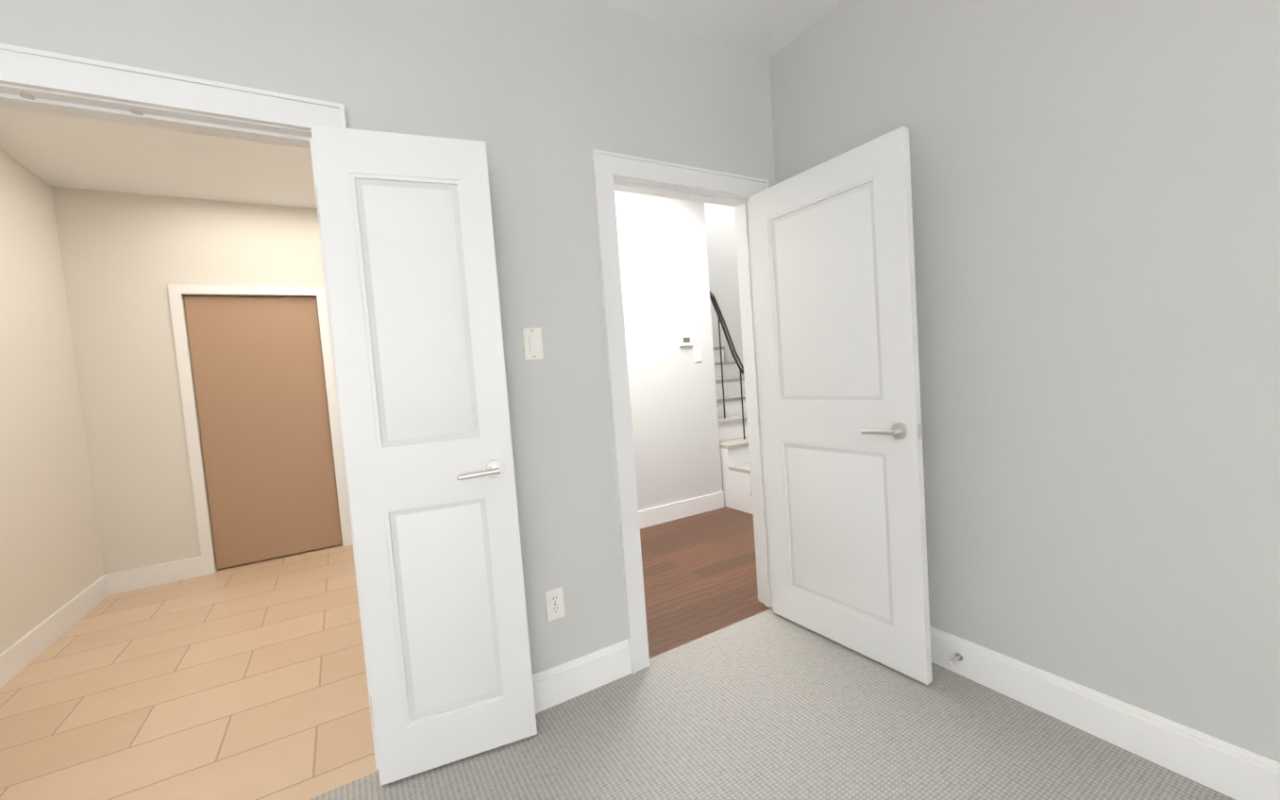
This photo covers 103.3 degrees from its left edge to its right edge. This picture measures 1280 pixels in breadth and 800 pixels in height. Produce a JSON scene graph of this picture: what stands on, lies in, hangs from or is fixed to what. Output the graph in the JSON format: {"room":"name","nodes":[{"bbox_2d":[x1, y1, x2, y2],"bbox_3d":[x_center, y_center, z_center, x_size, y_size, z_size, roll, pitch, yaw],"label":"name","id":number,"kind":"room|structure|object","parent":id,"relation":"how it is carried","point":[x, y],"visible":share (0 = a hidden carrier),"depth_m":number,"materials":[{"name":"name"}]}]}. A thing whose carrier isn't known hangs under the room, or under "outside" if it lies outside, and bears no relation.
{"room":"empty bedroom","nodes":[
{"label":"empty bedroom","id":0,"kind":"room"},
{"bbox_2d":[0,149,105,654],"bbox_3d":[-3.081,-0.015,2.168,0.100,2.740,2.960,-6,4,-31],"label":"wall","id":1,"kind":"structure","parent":0,"point":[51,535],"depth_m":2.92,"materials":[{"name":"paint"}]},
{"bbox_2d":[0,573,109,689],"bbox_3d":[-2.912,1.275,2.225,0.015,0.140,2.860,-6,4,-31],"label":"baseboard","id":2,"kind":"structure","parent":1,"relation":"attached to","point":[20,655],"depth_m":2.76,"materials":[{"name":"white wood"}]},
{"bbox_2d":[0,532,378,799],"bbox_3d":[-2.025,1.286,3.049,2.570,0.100,3.550,-6,4,-31],"label":"floor","id":3,"kind":"structure","parent":0,"point":[246,682],"depth_m":2.19,"materials":[{"name":"beige tile"}]},
{"bbox_2d":[56,186,351,574],"bbox_3d":[-2.749,-0.141,4.027,2.340,2.740,0.100,-6,4,-31],"label":"wall","id":4,"kind":"structure","parent":0,"point":[95,481],"depth_m":3.55,"materials":[{"name":"paint"}]},
{"bbox_2d":[109,556,202,594],"bbox_3d":[-3.411,1.237,3.582,0.485,0.140,0.015,-6,4,-31],"label":"baseboard","id":5,"kind":"structure","parent":4,"relation":"attached to","point":[123,581],"depth_m":3.57,"materials":[{"name":"white wood"}]},
{"bbox_2d":[168,284,352,575],"bbox_3d":[-2.868,0.189,3.892,0.950,2.115,0.018,-6,4,-31],"label":"trim","id":6,"kind":"structure","parent":4,"relation":"attached to","point":[176,292],"depth_m":3.71,"materials":[{"name":"white wood"}]},
{"bbox_2d":[184,296,342,570],"bbox_3d":[-2.894,0.220,3.942,0.810,2.028,0.035,-6,4,-31],"label":"closet door","id":7,"kind":"structure","parent":4,"relation":"in","point":[260,384],"depth_m":3.91,"materials":[{"name":"brown wood"}]},
{"bbox_2d":[316,300,341,532],"bbox_3d":[-3.074,-0.126,4.183,1.020,2.740,0.500,-6,4,-31],"label":"door frame","id":8,"kind":"structure","parent":0,"point":[328,415],"depth_m":4.53,"materials":[{"name":"white wood"}]},
{"bbox_2d":[0,0,775,674],"bbox_3d":[-1.246,-0.110,1.466,4.790,2.740,0.120,-6,4,-31],"label":"wall","id":9,"kind":"structure","parent":0,"point":[542,98],"depth_m":1.91,"materials":[{"name":"paint"}]},
{"bbox_2d":[0,42,378,769],"bbox_3d":[-1.382,0.206,1.388,1.180,2.138,0.168,-6,4,-31],"label":"door frame","id":10,"kind":"structure","parent":9,"relation":"attached to","point":[49,82],"depth_m":1.37,"materials":[{"name":"white wood"}]},
{"bbox_2d":[310,124,537,786],"bbox_3d":[-0.673,0.183,1.642,0.505,2.030,0.163,-5,3,-22],"label":"bathroom door","id":11,"kind":"structure","parent":9,"relation":"in","point":[409,250],"depth_m":1.62,"materials":[{"name":"white wood"}]},
{"bbox_2d":[522,327,543,360],"bbox_3d":[-0.399,-0.210,1.890,0.072,0.118,0.012,-6,4,-31],"label":"light switch","id":12,"kind":"object","parent":9,"relation":"attached to","point":[532,344],"visible":1,"depth_m":1.89,"materials":[{"name":"white plastic"}]},
{"bbox_2d":[544,586,565,622],"bbox_3d":[-0.327,0.785,1.946,0.072,0.118,0.009,-6,4,-31],"label":"electrical outlet","id":13,"kind":"object","parent":9,"relation":"attached to","point":[554,604],"visible":1,"depth_m":1.94,"materials":[{"name":"white plastic"}]},
{"bbox_2d":[532,639,632,714],"bbox_3d":[-0.405,1.109,1.900,0.850,0.142,0.015,-6,4,-31],"label":"baseboard","id":14,"kind":"structure","parent":9,"relation":"attached to","point":[561,683],"depth_m":2.00,"materials":[{"name":"white wood"}]},
{"bbox_2d":[590,149,773,673],"bbox_3d":[0.256,0.033,2.359,0.945,2.138,0.168,-6,4,-31],"label":"door frame","id":15,"kind":"structure","parent":9,"relation":"attached to","point":[612,172],"depth_m":2.12,"materials":[{"name":"white wood"}]},
{"bbox_2d":[748,126,932,685],"bbox_3d":[0.805,0.046,2.158,0.163,2.030,0.766,-6,4,-33],"label":"hall door","id":16,"kind":"structure","parent":9,"relation":"in","point":[832,242],"depth_m":2.07,"materials":[{"name":"white wood"}]},
{"bbox_2d":[0,0,843,209],"bbox_3d":[-0.945,-1.681,0.678,4.790,0.430,8.670,-6,4,-31],"label":"ceiling","id":17,"kind":"structure","parent":0,"point":[54,150],"depth_m":2.91,"materials":[{"name":"paint"}]},
{"bbox_2d":[614,190,712,511],"bbox_3d":[-0.228,-0.322,3.975,1.740,2.740,0.100,-6,4,-31],"label":"wall","id":18,"kind":"structure","parent":0,"point":[678,258],"depth_m":4.17,"materials":[{"name":"paint"}]},
{"bbox_2d":[638,491,724,528],"bbox_3d":[-0.053,0.967,4.027,1.860,0.140,0.015,-6,4,-31],"label":"baseboard","id":19,"kind":"structure","parent":18,"relation":"attached to","point":[662,514],"depth_m":4.25,"materials":[{"name":"white wood"}]},
{"bbox_2d":[678,335,692,346],"bbox_3d":[0.386,-0.504,4.265,0.120,0.090,0.024,-6,4,-31],"label":"thermostat","id":20,"kind":"object","parent":18,"relation":"attached to","point":[684,340],"visible":1,"depth_m":4.25,"materials":[{"name":"white plastic"}]},
{"bbox_2d":[693,348,701,362],"bbox_3d":[0.495,-0.385,4.338,0.072,0.118,0.012,-6,4,-31],"label":"light switch","id":21,"kind":"object","parent":18,"relation":"attached to","point":[697,355],"visible":1,"depth_m":4.33,"materials":[{"name":"white plastic"}]},
{"bbox_2d":[640,506,772,658],"bbox_3d":[0.030,1.026,5.051,3.230,0.100,4.900,-6,4,-31],"label":"floor","id":22,"kind":"structure","parent":0,"point":[699,576],"depth_m":3.04,"materials":[{"name":"brown wood"}]},
{"bbox_2d":[713,347,753,514],"bbox_3d":[0.534,-0.402,5.777,1.130,2.590,3.661,-6,4,-31],"label":"stairs","id":23,"kind":"structure","parent":22,"relation":"on","point":[735,468],"depth_m":4.72,"materials":[{"name":"wood"}]},
{"bbox_2d":[709,290,745,439],"bbox_3d":[0.162,-1.238,5.772,0.065,3.193,2.998,-6,4,-31],"label":"handrail","id":24,"kind":"object","parent":23,"relation":"on","point":[720,318],"visible":0.29,"depth_m":4.77,"materials":[{"name":"black metal"}]},
{"bbox_2d":[693,201,722,493],"bbox_3d":[-0.324,-1.648,5.752,0.100,5.200,3.280,-6,4,-31],"label":"wall","id":25,"kind":"structure","parent":0,"point":[700,210],"depth_m":4.42,"materials":[{"name":"paint"}]},
{"bbox_2d":[708,203,744,377],"bbox_3d":[1.185,-1.755,5.688,0.100,5.200,4.930,-6,4,-31],"label":"wall","id":26,"kind":"structure","parent":0,"point":[722,240],"depth_m":5.94,"materials":[{"name":"paint"}]},
{"bbox_2d":[308,607,1235,799],"bbox_3d":[0.180,1.330,-0.683,4.790,0.100,5.120,-6,4,-31],"label":"floor carpet","id":27,"kind":"object","parent":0,"point":[768,705],"depth_m":1.66,"materials":[{"name":"grey carpet"}]},
{"bbox_2d":[768,0,1279,763],"bbox_3d":[2.054,-0.296,0.463,0.120,2.740,4.970,-6,4,-31],"label":"wall","id":28,"kind":"structure","parent":0,"point":[1095,196],"depth_m":1.53,"materials":[{"name":"paint"}]},
{"bbox_2d":[929,625,1279,799],"bbox_3d":[2.089,1.004,0.499,0.020,0.142,4.970,-6,4,-31],"label":"baseboard","id":29,"kind":"structure","parent":28,"relation":"attached to","point":[1231,771],"depth_m":1.54,"materials":[{"name":"white wood"}]}
]}

